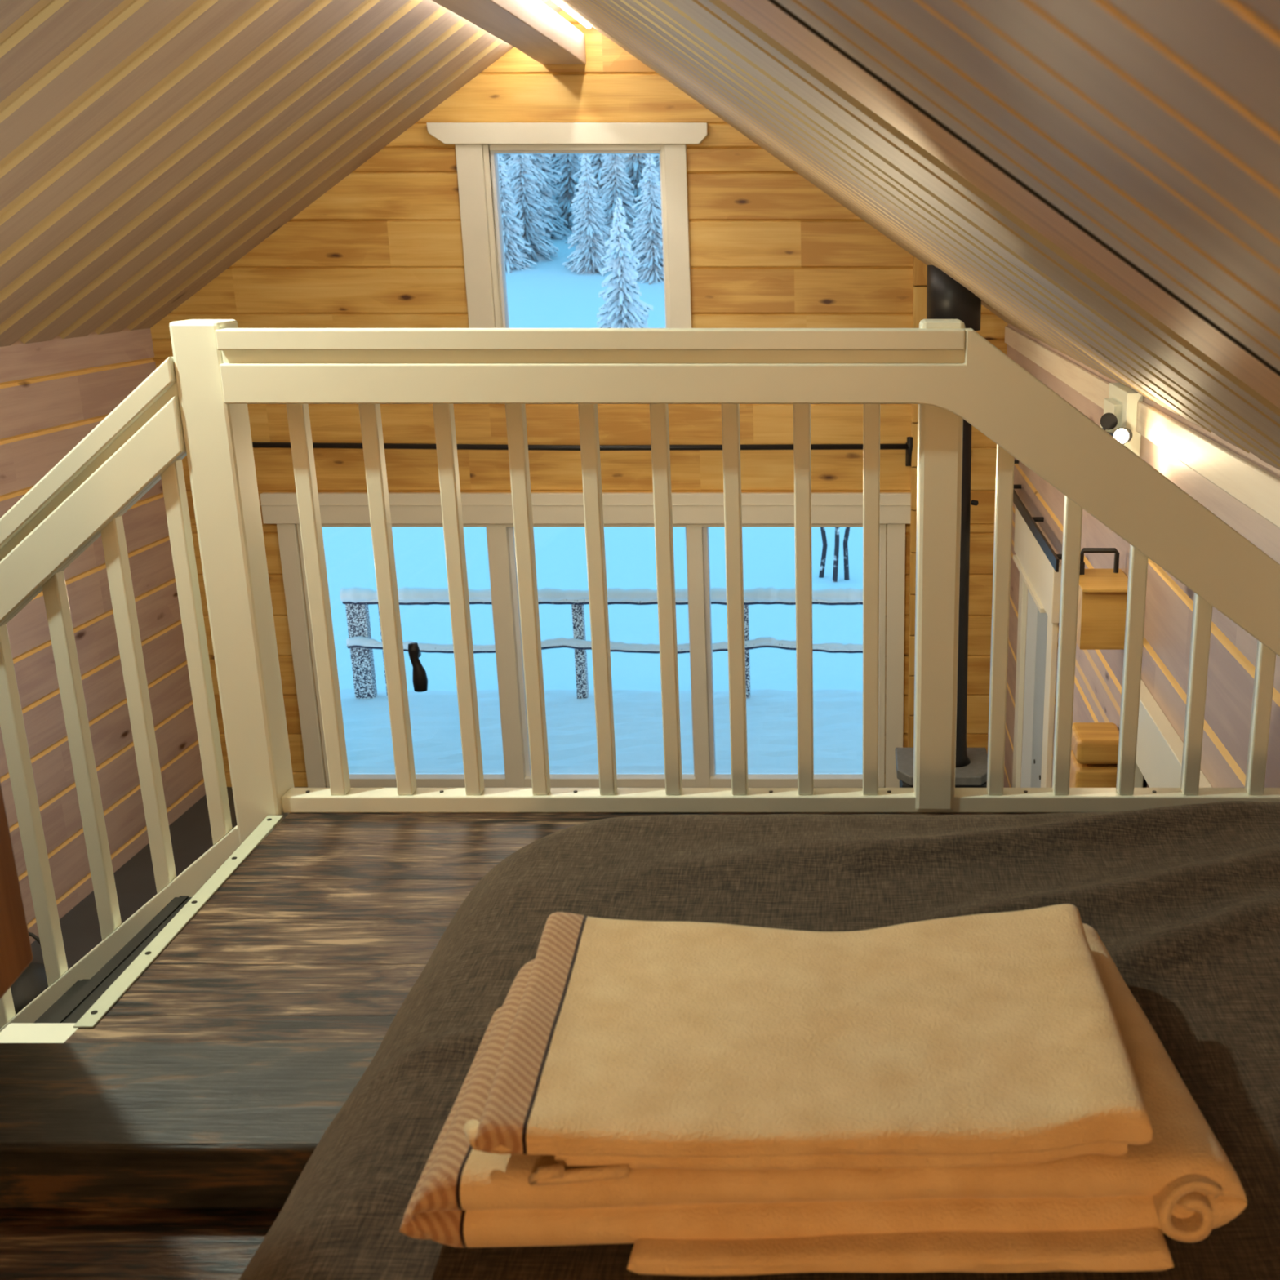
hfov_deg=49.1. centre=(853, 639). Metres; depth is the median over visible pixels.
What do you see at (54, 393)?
wall
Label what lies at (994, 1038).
hand towel
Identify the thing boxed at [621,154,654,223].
spruce
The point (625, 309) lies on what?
spruce
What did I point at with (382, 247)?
wall
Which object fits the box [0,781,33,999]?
wall
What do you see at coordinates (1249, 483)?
trim
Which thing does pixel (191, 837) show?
floor
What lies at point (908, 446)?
curtain rod
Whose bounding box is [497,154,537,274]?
spruce
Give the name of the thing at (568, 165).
spruce
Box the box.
[1075,547,1128,649]
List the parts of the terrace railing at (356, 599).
post, post, post, rail, rail, post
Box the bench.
[1069,722,1119,787]
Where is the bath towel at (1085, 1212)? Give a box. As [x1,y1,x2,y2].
[399,923,1247,1275]
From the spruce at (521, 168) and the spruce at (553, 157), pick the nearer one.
the spruce at (521, 168)
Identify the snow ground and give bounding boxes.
[321,224,862,691]
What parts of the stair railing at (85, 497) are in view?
handrail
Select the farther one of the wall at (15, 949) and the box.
the box
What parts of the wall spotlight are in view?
bulb, bulb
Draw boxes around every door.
[1012,506,1061,787]
[1119,679,1212,787]
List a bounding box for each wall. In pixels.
[0,327,205,943]
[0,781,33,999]
[150,8,1008,786]
[1003,324,1279,787]
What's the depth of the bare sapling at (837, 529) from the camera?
16.35 m
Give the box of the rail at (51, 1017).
[0,825,239,1043]
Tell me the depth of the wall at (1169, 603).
3.90 m
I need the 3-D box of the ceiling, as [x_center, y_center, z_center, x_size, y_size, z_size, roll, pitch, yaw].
[-1.600,-1.411,3.547,5.725,2.054,11.400,0,16,0]
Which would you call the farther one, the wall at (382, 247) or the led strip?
the wall at (382, 247)
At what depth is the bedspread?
1.75 m
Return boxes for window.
[259,492,911,787]
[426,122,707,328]
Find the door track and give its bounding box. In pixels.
[1013,459,1062,572]
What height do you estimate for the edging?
0.005 m
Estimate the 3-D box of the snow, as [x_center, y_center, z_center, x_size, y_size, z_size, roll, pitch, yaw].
[-1.250,0.826,10.135,8.500,0.245,2.240,0,16,0]
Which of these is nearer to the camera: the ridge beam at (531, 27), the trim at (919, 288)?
the ridge beam at (531, 27)
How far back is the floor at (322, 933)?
2.11 m
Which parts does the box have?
metal bracket, lid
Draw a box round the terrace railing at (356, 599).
[339,586,862,698]
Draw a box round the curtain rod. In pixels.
[252,436,912,466]
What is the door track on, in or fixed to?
attached to the wall at (1169, 603)
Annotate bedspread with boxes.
[239,800,1279,1279]
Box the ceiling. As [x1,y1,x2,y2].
[0,0,1279,470]
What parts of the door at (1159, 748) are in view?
casing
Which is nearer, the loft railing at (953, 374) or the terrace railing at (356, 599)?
the loft railing at (953, 374)
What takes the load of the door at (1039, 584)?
in the wall at (1169, 603)
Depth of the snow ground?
16.38 m
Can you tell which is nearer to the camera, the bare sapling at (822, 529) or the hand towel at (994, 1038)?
the hand towel at (994, 1038)
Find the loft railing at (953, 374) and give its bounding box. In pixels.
[168,319,1279,844]
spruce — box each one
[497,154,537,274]
[501,154,511,172]
[503,154,570,240]
[506,154,559,262]
[544,154,580,201]
[549,154,583,230]
[562,154,612,275]
[564,154,635,246]
[596,196,653,328]
[598,154,639,253]
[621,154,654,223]
[629,154,663,284]
[646,154,660,181]
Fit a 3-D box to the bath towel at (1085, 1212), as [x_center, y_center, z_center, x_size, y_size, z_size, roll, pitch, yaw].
[-0.026,0.428,1.389,0.733,0.085,0.504,0,16,0]
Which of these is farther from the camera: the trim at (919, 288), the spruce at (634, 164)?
the spruce at (634, 164)
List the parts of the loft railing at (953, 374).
newel post, handrail, rail, newel post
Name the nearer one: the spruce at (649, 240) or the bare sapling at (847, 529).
the bare sapling at (847, 529)
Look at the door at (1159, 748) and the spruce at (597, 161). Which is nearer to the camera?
the door at (1159, 748)
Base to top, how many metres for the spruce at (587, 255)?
4.012 m
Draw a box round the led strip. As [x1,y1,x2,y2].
[552,0,591,28]
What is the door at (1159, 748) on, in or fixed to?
in the wall at (1169, 603)
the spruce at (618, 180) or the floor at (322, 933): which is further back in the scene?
the spruce at (618, 180)
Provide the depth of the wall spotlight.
4.29 m
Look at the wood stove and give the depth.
7.15 m
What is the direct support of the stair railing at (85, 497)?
on the rail at (51, 1017)
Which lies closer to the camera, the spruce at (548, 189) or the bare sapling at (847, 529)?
the bare sapling at (847, 529)
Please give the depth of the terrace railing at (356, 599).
10.80 m
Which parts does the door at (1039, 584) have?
casing, casing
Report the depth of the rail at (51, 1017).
2.66 m
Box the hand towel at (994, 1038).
[462,903,1152,1186]
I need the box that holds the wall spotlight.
[1099,382,1143,456]
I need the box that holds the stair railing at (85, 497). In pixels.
[0,355,232,1028]
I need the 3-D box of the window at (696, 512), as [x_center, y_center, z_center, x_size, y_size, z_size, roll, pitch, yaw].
[-1.602,0.019,8.579,3.916,1.910,0.176,0,16,0]
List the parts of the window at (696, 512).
casing, handle, pane, pane, sash, pane, casing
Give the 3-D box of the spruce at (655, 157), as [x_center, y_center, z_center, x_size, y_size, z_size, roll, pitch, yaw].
[-6.100,-14.768,44.247,2.171,5.051,2.384,-9,18,-28]
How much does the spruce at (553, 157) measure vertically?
5.673 m
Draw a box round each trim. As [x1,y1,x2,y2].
[907,256,927,747]
[1004,325,1279,528]
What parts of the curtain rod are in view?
rod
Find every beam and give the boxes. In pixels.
[0,1042,381,1208]
[431,0,586,64]
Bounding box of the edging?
[73,815,283,1027]
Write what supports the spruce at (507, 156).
on the snow ground
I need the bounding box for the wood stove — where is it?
[895,265,987,787]
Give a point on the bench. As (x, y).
(1095, 745)
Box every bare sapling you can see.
[818,527,827,577]
[832,527,839,582]
[843,527,849,580]
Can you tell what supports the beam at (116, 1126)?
on the floor at (322, 933)
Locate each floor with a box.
[0,813,1046,1279]
[31,786,885,969]
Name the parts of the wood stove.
damper knob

